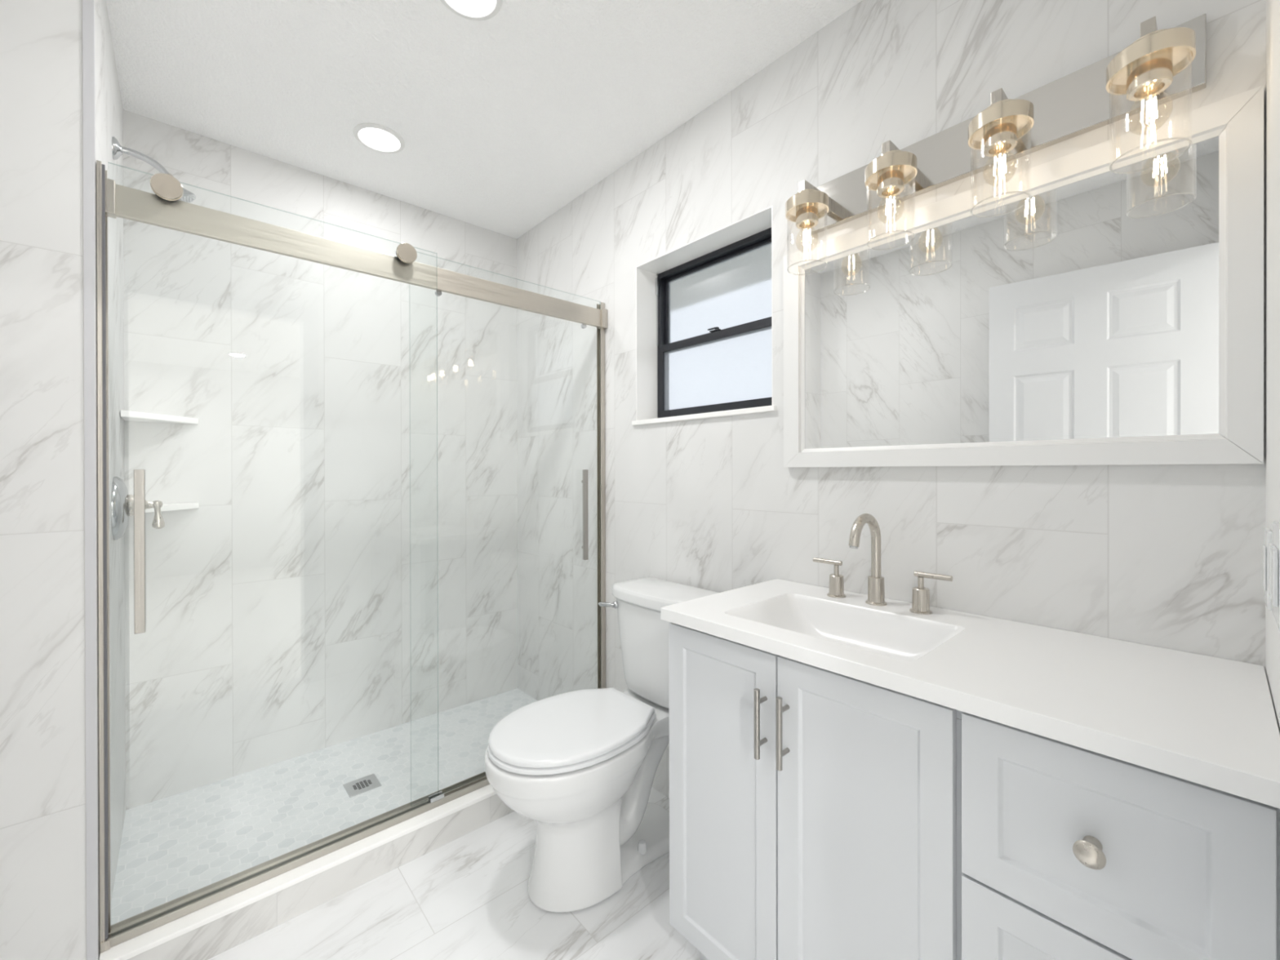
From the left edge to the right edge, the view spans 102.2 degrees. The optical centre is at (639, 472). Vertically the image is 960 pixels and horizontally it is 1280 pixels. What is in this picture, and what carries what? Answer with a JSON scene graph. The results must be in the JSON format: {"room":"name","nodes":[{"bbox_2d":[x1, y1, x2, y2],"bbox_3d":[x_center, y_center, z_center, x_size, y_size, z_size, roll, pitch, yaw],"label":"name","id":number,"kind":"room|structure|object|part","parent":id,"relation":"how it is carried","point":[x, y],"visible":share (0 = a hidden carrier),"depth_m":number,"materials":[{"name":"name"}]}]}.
{"room":"bathroom","nodes":[
{"label":"bathroom","id":0,"kind":"room"},
{"bbox_2d":[0,0,125,959],"bbox_3d":[-1.639,-0.015,1.395,0.300,2.510,0.845,0,0,-42],"label":"wall","id":1,"kind":"structure","parent":0,"point":[43,835],"depth_m":1.13,"materials":[{"name":"stone"}]},
{"bbox_2d":[82,0,98,959],"bbox_3d":[-1.254,-0.015,1.178,0.018,2.510,0.015,0,0,-42],"label":"trim","id":2,"kind":"structure","parent":1,"relation":"attached to","point":[88,6],"depth_m":1.17,"materials":[{"name":"grey tile"}]},
{"bbox_2d":[111,476,164,540],"bbox_3d":[-1.514,0.107,1.563,0.111,0.188,0.188,0,0,-42],"label":"shower valve","id":3,"kind":"object","parent":1,"relation":"attached to","point":[122,503],"visible":0.8,"depth_m":1.50,"materials":[{"name":"silver metal"}]},
{"bbox_3d":[-1.544,0.107,1.537,0.030,0.188,0.188,0,0,-42],"label":"valve plate","id":4,"kind":"part","parent":3,"relation":"part of","materials":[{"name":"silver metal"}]},
{"bbox_3d":[-1.510,0.100,1.567,0.064,0.068,0.068,0,0,-42],"label":"valve stem","id":5,"kind":"part","parent":3,"relation":"part of","materials":[{"name":"silver metal"}]},
{"bbox_3d":[-1.484,0.131,1.590,0.031,0.088,0.030,0,0,-42],"label":"lever handle","id":6,"kind":"part","parent":3,"relation":"part of","materials":[{"name":"silver metal"}]},
{"bbox_2d":[111,136,195,203],"bbox_3d":[-1.488,-0.914,1.586,0.186,0.148,0.072,0,0,-42],"label":"showerhead","id":7,"kind":"object","parent":1,"relation":"attached to","point":[117,150],"visible":0.67,"depth_m":1.56,"materials":[{"name":"silver metal"}]},
{"bbox_3d":[-1.506,-0.942,1.570,0.114,0.056,0.019,0,0,-42],"label":"shower arm","id":8,"kind":"part","parent":7,"relation":"part of","materials":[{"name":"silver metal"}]},
{"bbox_2d":[123,109,517,809],"bbox_3d":[-1.339,-0.017,2.309,1.964,2.510,0.120,0,0,-42],"label":"wall","id":9,"kind":"structure","parent":0,"point":[344,569],"depth_m":2.16,"materials":[{"name":"stone"}]},
{"bbox_2d":[120,409,198,424],"bbox_3d":[-1.668,-0.190,1.802,0.197,0.021,0.197,0,0,-42],"label":"corner shelf","id":10,"kind":"object","parent":9,"relation":"attached to","point":[127,415],"visible":1,"depth_m":1.78,"materials":[{"name":"white stone"}]},
{"bbox_2d":[145,502,199,512],"bbox_3d":[-1.667,0.126,1.802,0.197,0.021,0.197,0,0,-42],"label":"corner shelf","id":11,"kind":"object","parent":9,"relation":"attached to","point":[166,507],"visible":0.48,"depth_m":1.85,"materials":[{"name":"white stone"}]},
{"bbox_2d":[111,688,537,924],"bbox_3d":[-0.992,1.242,2.045,1.524,0.112,0.737,0,0,-42],"label":"floor","id":12,"kind":"structure","parent":0,"point":[172,847],"depth_m":1.85,"materials":[{"name":"tile"}]},
{"bbox_2d":[342,773,382,797],"bbox_3d":[-1.051,1.184,1.953,0.108,0.003,0.104,0,0,-42],"label":"shower drain","id":13,"kind":"object","parent":12,"relation":"on","point":[358,786],"visible":1,"depth_m":1.95,"materials":[{"name":"metal"}]},
{"bbox_2d":[208,786,700,959],"bbox_3d":[-0.065,1.268,0.972,1.890,0.060,1.883,0,0,-42],"label":"floor","id":14,"kind":"structure","parent":0,"point":[466,898],"depth_m":1.43,"materials":[{"name":"tile"}]},
{"bbox_2d":[98,784,514,959],"bbox_3d":[-0.706,1.180,1.725,1.522,0.115,0.125,0,0,-42],"label":"shower curb","id":15,"kind":"object","parent":14,"relation":"on","point":[209,931],"visible":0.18,"depth_m":1.46,"materials":[{"name":"stone"}]},
{"bbox_2d":[96,160,607,953],"bbox_3d":[-0.712,0.192,1.726,1.521,1.861,0.082,0,0,-42],"label":"shower enclosure","id":16,"kind":"object","parent":15,"relation":"on","point":[163,209],"visible":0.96,"depth_m":1.37,"materials":[{"name":"silver metal"}]},
{"bbox_3d":[-0.971,0.183,1.483,0.772,1.836,0.007,0,0,-42],"label":"sliding door","id":17,"kind":"part","parent":16,"relation":"part of","materials":[{"name":"clear glass"}]},
{"bbox_3d":[-1.209,0.190,1.247,0.019,0.393,0.028,0,0,-42],"label":"pull handle","id":18,"kind":"part","parent":16,"relation":"part of","materials":[{"name":"silver metal"}]},
{"bbox_3d":[-1.171,-0.706,1.277,0.061,0.061,0.014,0,0,-42],"label":"roller knob","id":19,"kind":"part","parent":16,"relation":"part of","materials":[{"name":"metal"}]},
{"bbox_3d":[-0.718,-0.657,1.732,1.470,0.074,0.016,0,0,-42],"label":"header rail","id":20,"kind":"part","parent":16,"relation":"part of","materials":[{"name":"silver metal"}]},
{"bbox_3d":[-0.748,-0.702,1.655,0.061,0.061,0.014,0,0,-42],"label":"roller knob","id":21,"kind":"part","parent":16,"relation":"part of","materials":[{"name":"metal"}]},
{"bbox_3d":[-0.233,0.178,2.166,0.019,0.377,0.028,0,0,-42],"label":"pull handle","id":22,"kind":"part","parent":16,"relation":"part of","materials":[{"name":"silver metal"}]},
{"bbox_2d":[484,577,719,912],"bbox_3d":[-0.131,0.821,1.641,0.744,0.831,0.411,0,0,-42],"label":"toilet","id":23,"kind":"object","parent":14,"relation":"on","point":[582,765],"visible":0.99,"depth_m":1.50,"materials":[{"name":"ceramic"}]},
{"bbox_3d":[-0.210,1.014,1.561,0.520,0.445,0.397,0,0,-42],"label":"bowl","id":24,"kind":"part","parent":23,"relation":"part of","materials":[{"name":"ceramic"}]},
{"bbox_3d":[-0.209,0.761,1.562,0.497,0.021,0.384,0,0,-42],"label":"seat lid","id":25,"kind":"part","parent":23,"relation":"part of","materials":[{"name":"plastic"}]},
{"bbox_3d":[-0.207,0.781,1.563,0.506,0.016,0.382,0,0,-42],"label":"seat","id":26,"kind":"part","parent":23,"relation":"part of","materials":[{"name":"plastic"}]},
{"bbox_3d":[-0.116,0.479,1.872,0.086,0.026,0.025,0,0,25],"label":"flush lever","id":27,"kind":"part","parent":23,"relation":"part of","materials":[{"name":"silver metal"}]},
{"bbox_3d":[0.078,0.619,1.806,0.195,0.330,0.349,0,0,-42],"label":"tank","id":28,"kind":"part","parent":23,"relation":"part of","materials":[{"name":"ceramic"}]},
{"bbox_3d":[0.075,0.428,1.803,0.213,0.046,0.370,0,0,-42],"label":"tank lid","id":29,"kind":"part","parent":23,"relation":"part of","materials":[{"name":"ceramic"}]},
{"bbox_2d":[668,622,1279,959],"bbox_3d":[0.553,0.798,1.067,0.510,0.876,0.955,0,0,-42],"label":"vanity cabinet","id":30,"kind":"object","parent":14,"relation":"on","point":[815,813],"visible":0.91,"depth_m":0.84,"materials":[{"name":"paint"}]},
{"bbox_3d":[0.181,0.746,1.169,0.018,0.745,0.306,0,0,-42],"label":"door","id":31,"kind":"part","parent":30,"relation":"part of","materials":[{"name":"paint"}]},
{"bbox_3d":[0.246,0.510,1.054,0.036,0.140,0.012,0,0,-42],"label":"pull handle","id":32,"kind":"part","parent":30,"relation":"part of","materials":[{"name":"silver metal"}]},
{"bbox_3d":[0.281,0.510,1.015,0.036,0.140,0.012,0,0,-42],"label":"pull handle","id":33,"kind":"part","parent":30,"relation":"part of","materials":[{"name":"silver metal"}]},
{"bbox_3d":[0.391,0.746,0.933,0.018,0.745,0.318,0,0,-42],"label":"door","id":34,"kind":"part","parent":30,"relation":"part of","materials":[{"name":"paint"}]},
{"bbox_2d":[660,578,1279,808],"bbox_3d":[0.556,0.382,1.071,0.501,0.103,0.962,0,0,-42],"label":"countertop","id":35,"kind":"structure","parent":30,"relation":"on","point":[1207,721],"depth_m":0.85,"materials":[{"name":"white stone"}]},
{"bbox_2d":[813,557,845,598],"bbox_3d":[0.509,0.283,1.391,0.047,0.095,0.090,0,0,-42],"label":"tap","id":36,"kind":"object","parent":35,"relation":"on","point":[836,580],"visible":1,"depth_m":1.36,"materials":[{"name":"silver metal"}]},
{"bbox_3d":[0.506,0.241,1.395,0.012,0.012,0.080,0,0,-42],"label":"lever","id":37,"kind":"part","parent":36,"relation":"part of","materials":[{"name":"silver metal"}]},
{"bbox_3d":[0.523,0.260,1.375,0.012,0.026,0.012,0,0,-42],"label":"stem","id":38,"kind":"part","parent":36,"relation":"part of","materials":[{"name":"silver metal"}]},
{"bbox_2d":[724,593,965,660],"bbox_3d":[0.444,0.382,1.157,0.298,0.103,0.428,0,0,-42],"label":"basin","id":39,"kind":"object","parent":35,"relation":"in","point":[886,633],"depth_m":1.25,"materials":[{"name":"white ceramic"}]},
{"bbox_2d":[848,513,887,605],"bbox_3d":[0.554,0.215,1.261,0.155,0.230,0.049,0,0,-42],"label":"faucet","id":40,"kind":"object","parent":35,"relation":"on","point":[876,591],"visible":1,"depth_m":1.28,"materials":[{"name":"silver metal"}]},
{"bbox_3d":[0.549,0.182,1.257,0.142,0.164,0.023,0,0,-42],"label":"spout","id":41,"kind":"part","parent":40,"relation":"part of","materials":[{"name":"silver metal"}]},
{"bbox_2d":[909,570,952,614],"bbox_3d":[0.677,0.283,1.203,0.047,0.095,0.090,0,0,-42],"label":"tap","id":42,"kind":"object","parent":35,"relation":"on","point":[921,594],"visible":1,"depth_m":1.20,"materials":[{"name":"silver metal"}]},
{"bbox_3d":[0.663,0.261,1.218,0.012,0.026,0.012,0,0,-42],"label":"stem","id":43,"kind":"part","parent":42,"relation":"part of","materials":[{"name":"silver metal"}]},
{"bbox_3d":[0.681,0.241,1.199,0.012,0.012,0.080,0,0,-42],"label":"lever","id":44,"kind":"part","parent":42,"relation":"part of","materials":[{"name":"silver metal"}]},
{"bbox_3d":[0.608,0.748,0.691,0.018,0.246,0.308,0,0,-42],"label":"drawer","id":45,"kind":"part","parent":30,"relation":"part of","materials":[{"name":"paint"}]},
{"bbox_3d":[0.590,0.496,0.676,0.037,0.033,0.033,0,0,-42],"label":"knob","id":46,"kind":"part","parent":30,"relation":"part of","materials":[{"name":"silver metal"}]},
{"bbox_3d":[0.607,0.497,0.691,0.018,0.247,0.308,0,0,-42],"label":"drawer","id":47,"kind":"part","parent":30,"relation":"part of","materials":[{"name":"paint"}]},
{"bbox_2d":[106,0,862,239],"bbox_3d":[-0.445,-1.312,1.278,2.034,0.080,2.848,0,0,-42],"label":"ceiling","id":48,"kind":"structure","parent":0,"point":[504,120],"depth_m":1.68,"materials":[{"name":"white paint"}]},
{"bbox_2d":[353,122,404,153],"bbox_3d":[-0.993,-1.268,1.967,0.176,0.008,0.176,0,0,-42],"label":"recessed light","id":49,"kind":"object","parent":48,"relation":"in","point":[377,137],"visible":1,"depth_m":1.96,"materials":[{"name":"white paint"}]},
{"bbox_2d":[358,128,399,151],"bbox_3d":[-0.993,-1.269,1.967,0.141,0.001,0.141,0,0,-42],"label":"diffuser","id":50,"kind":"object","parent":49,"relation":"attached to","point":[375,139],"depth_m":1.97,"materials":[{"name":"white plastic"}]},
{"bbox_2d":[440,0,502,20],"bbox_3d":[-0.454,-1.268,1.363,0.176,0.008,0.176,0,0,-42],"label":"recessed light","id":51,"kind":"object","parent":48,"relation":"in","point":[473,10],"visible":1,"depth_m":1.41,"materials":[{"name":"white paint"}]},
{"bbox_2d":[446,0,495,15],"bbox_3d":[-0.454,-1.269,1.363,0.141,0.001,0.141,0,0,-42],"label":"diffuser","id":52,"kind":"object","parent":51,"relation":"attached to","point":[460,7],"depth_m":1.41,"materials":[{"name":"white plastic"}]},
{"bbox_2d":[516,0,1266,798],"bbox_3d":[0.297,-0.020,1.860,0.160,2.510,2.728,0,0,-42],"label":"wall","id":53,"kind":"structure","parent":0,"point":[1164,556],"depth_m":1.44,"materials":[{"name":"stone"}]},
{"bbox_2d":[631,205,776,425],"bbox_3d":[0.256,-0.510,1.897,0.179,0.642,0.670,0,0,-42],"label":"window","id":54,"kind":"structure","parent":53,"relation":"in","point":[704,323],"depth_m":1.96,"materials":[{"name":"black metal"}]},
{"bbox_3d":[0.254,-0.198,1.896,0.174,0.018,0.670,0,0,-42],"label":"sill","id":55,"kind":"part","parent":54,"relation":"part of","materials":[{"name":"white stone"}]},
{"bbox_3d":[0.293,-0.376,1.932,0.020,0.302,0.596,0,0,-42],"label":"sash","id":56,"kind":"part","parent":54,"relation":"part of","materials":[{"name":"black metal"}]},
{"bbox_3d":[0.311,-0.653,1.948,0.020,0.308,0.596,0,0,-42],"label":"sash","id":57,"kind":"part","parent":54,"relation":"part of","materials":[{"name":"black metal"}]},
{"bbox_3d":[0.293,-0.376,1.931,0.003,0.242,0.572,0,0,-42],"label":"pane","id":58,"kind":"part","parent":54,"relation":"part of","materials":[{"name":"clear glass"}]},
{"bbox_3d":[0.311,-0.659,1.948,0.003,0.271,0.572,0,0,-42],"label":"pane","id":59,"kind":"part","parent":54,"relation":"part of","materials":[{"name":"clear glass"}]},
{"bbox_2d":[785,13,1206,274],"bbox_3d":[0.689,-0.677,1.154,0.189,0.272,0.777,0,0,-42],"label":"vanity light","id":60,"kind":"object","parent":53,"relation":"attached to","point":[1160,67],"visible":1,"depth_m":1.06,"materials":[{"name":"silver metal"}]},
{"bbox_3d":[0.443,-0.628,1.370,0.101,0.168,0.101,0,0,-42],"label":"lamp shade","id":61,"kind":"part","parent":60,"relation":"part of","materials":[{"name":"clear glass"}]},
{"bbox_2d":[795,204,817,229],"bbox_3d":[0.443,-0.685,1.370,0.057,0.057,0.057,0,0,-42],"label":"socket","id":62,"kind":"object","parent":60,"relation":"attached to","point":[806,215],"depth_m":1.35,"materials":[{"name":"gold metal"}]},
{"bbox_3d":[0.475,-0.745,1.399,0.139,0.037,0.019,0,0,-42],"label":"arm","id":63,"kind":"part","parent":60,"relation":"part of","materials":[{"name":"silver metal"}]},
{"bbox_3d":[0.619,-0.745,1.238,0.139,0.037,0.019,0,0,-42],"label":"arm","id":64,"kind":"part","parent":60,"relation":"part of","materials":[{"name":"silver metal"}]},
{"bbox_2d":[877,168,904,197],"bbox_3d":[0.587,-0.685,1.209,0.057,0.057,0.057,0,0,-42],"label":"socket","id":65,"kind":"object","parent":60,"relation":"attached to","point":[891,181],"depth_m":1.19,"materials":[{"name":"gold metal"}]},
{"bbox_3d":[0.587,-0.628,1.209,0.101,0.168,0.101,0,0,-42],"label":"lamp shade","id":66,"kind":"part","parent":60,"relation":"part of","materials":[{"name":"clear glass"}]},
{"bbox_3d":[0.763,-0.744,1.077,0.139,0.037,0.019,0,0,-42],"label":"arm","id":67,"kind":"part","parent":60,"relation":"part of","materials":[{"name":"silver metal"}]},
{"bbox_2d":[982,120,1017,156],"bbox_3d":[0.731,-0.685,1.048,0.057,0.057,0.057,0,0,-42],"label":"socket","id":68,"kind":"object","parent":60,"relation":"attached to","point":[999,136],"depth_m":1.03,"materials":[{"name":"gold metal"}]},
{"bbox_3d":[0.731,-0.622,1.048,0.057,0.077,0.057,0,0,-42],"label":"bulb","id":69,"kind":"part","parent":60,"relation":"part of","materials":[{"name":"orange glass"}]},
{"bbox_3d":[0.731,-0.627,1.048,0.101,0.168,0.101,0,0,-42],"label":"lamp shade","id":70,"kind":"part","parent":60,"relation":"part of","materials":[{"name":"clear glass"}]},
{"bbox_3d":[0.907,-0.744,0.915,0.139,0.037,0.019,0,0,-42],"label":"arm","id":71,"kind":"part","parent":60,"relation":"part of","materials":[{"name":"silver metal"}]},
{"bbox_3d":[0.875,-0.627,0.887,0.101,0.168,0.101,0,0,-42],"label":"lamp shade","id":72,"kind":"part","parent":60,"relation":"part of","materials":[{"name":"clear glass"}]},
{"bbox_2d":[1126,53,1173,101],"bbox_3d":[0.875,-0.685,0.887,0.057,0.057,0.057,0,0,-42],"label":"socket","id":73,"kind":"object","parent":60,"relation":"attached to","point":[1151,74],"depth_m":0.87,"materials":[{"name":"gold metal"}]},
{"bbox_3d":[0.875,-0.622,0.887,0.057,0.077,0.057,0,0,-42],"label":"bulb","id":74,"kind":"part","parent":60,"relation":"part of","materials":[{"name":"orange glass"}]},
{"bbox_2d":[783,84,1263,467],"bbox_3d":[0.747,-0.331,1.216,0.023,0.634,0.921,0,0,-42],"label":"wall mirror","id":75,"kind":"object","parent":53,"relation":"attached to","point":[1108,317],"visible":0.98,"depth_m":1.08,"materials":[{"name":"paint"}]},
{"bbox_3d":[0.461,-0.331,1.536,0.023,0.633,0.062,0,0,-42],"label":"frame rail","id":76,"kind":"part","parent":75,"relation":"part of","materials":[{"name":"wood"}]},
{"bbox_3d":[0.747,-0.041,1.216,0.023,0.054,0.920,0,0,-42],"label":"frame rail","id":77,"kind":"part","parent":75,"relation":"part of","materials":[{"name":"wood"}]},
{"bbox_3d":[0.746,-0.621,1.215,0.023,0.055,0.920,0,0,-42],"label":"frame rail","id":78,"kind":"part","parent":75,"relation":"part of","materials":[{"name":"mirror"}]},
{"bbox_3d":[1.037,-0.331,0.891,0.023,0.633,0.050,0,0,-42],"label":"frame rail","id":79,"kind":"part","parent":75,"relation":"part of","materials":[{"name":"wood"}]},
{"bbox_2d":[1265,0,1279,733],"bbox_3d":[0.460,-0.017,0.258,1.730,2.510,0.120,0,0,-42],"label":"wall","id":80,"kind":"structure","parent":0,"point":[1272,226],"depth_m":0.77,"materials":[{"name":"white paint"}]},
{"bbox_2d":[1262,528,1272,610],"bbox_3d":[0.942,0.144,0.774,0.075,0.115,0.008,0,0,-42],"label":"wall outlet","id":81,"kind":"object","parent":80,"relation":"attached to","point":[1268,532],"visible":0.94,"depth_m":0.76,"materials":[{"name":"plastic"}]},
{"bbox_2d":[1262,545,1266,591],"bbox_3d":[0.940,0.144,0.776,0.035,0.065,0.002,0,0,-42],"label":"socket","id":82,"kind":"object","parent":81,"relation":"attached to","point":[1264,546],"depth_m":0.77,"materials":[{"name":"plastic"}]},
{"bbox_2d":[1268,521,1279,631],"bbox_3d":[0.791,0.126,0.642,0.125,0.122,0.010,0,0,-42],"label":"light switch","id":83,"kind":"object","parent":80,"relation":"attached to","point":[1274,547],"visible":1,"depth_m":0.62,"materials":[{"name":"plastic"}]},
{"bbox_3d":[0.793,0.126,0.640,0.125,0.122,0.005,0,0,-42],"label":"plate","id":84,"kind":"part","parent":83,"relation":"part of","materials":[{"name":"plastic"}]}
]}

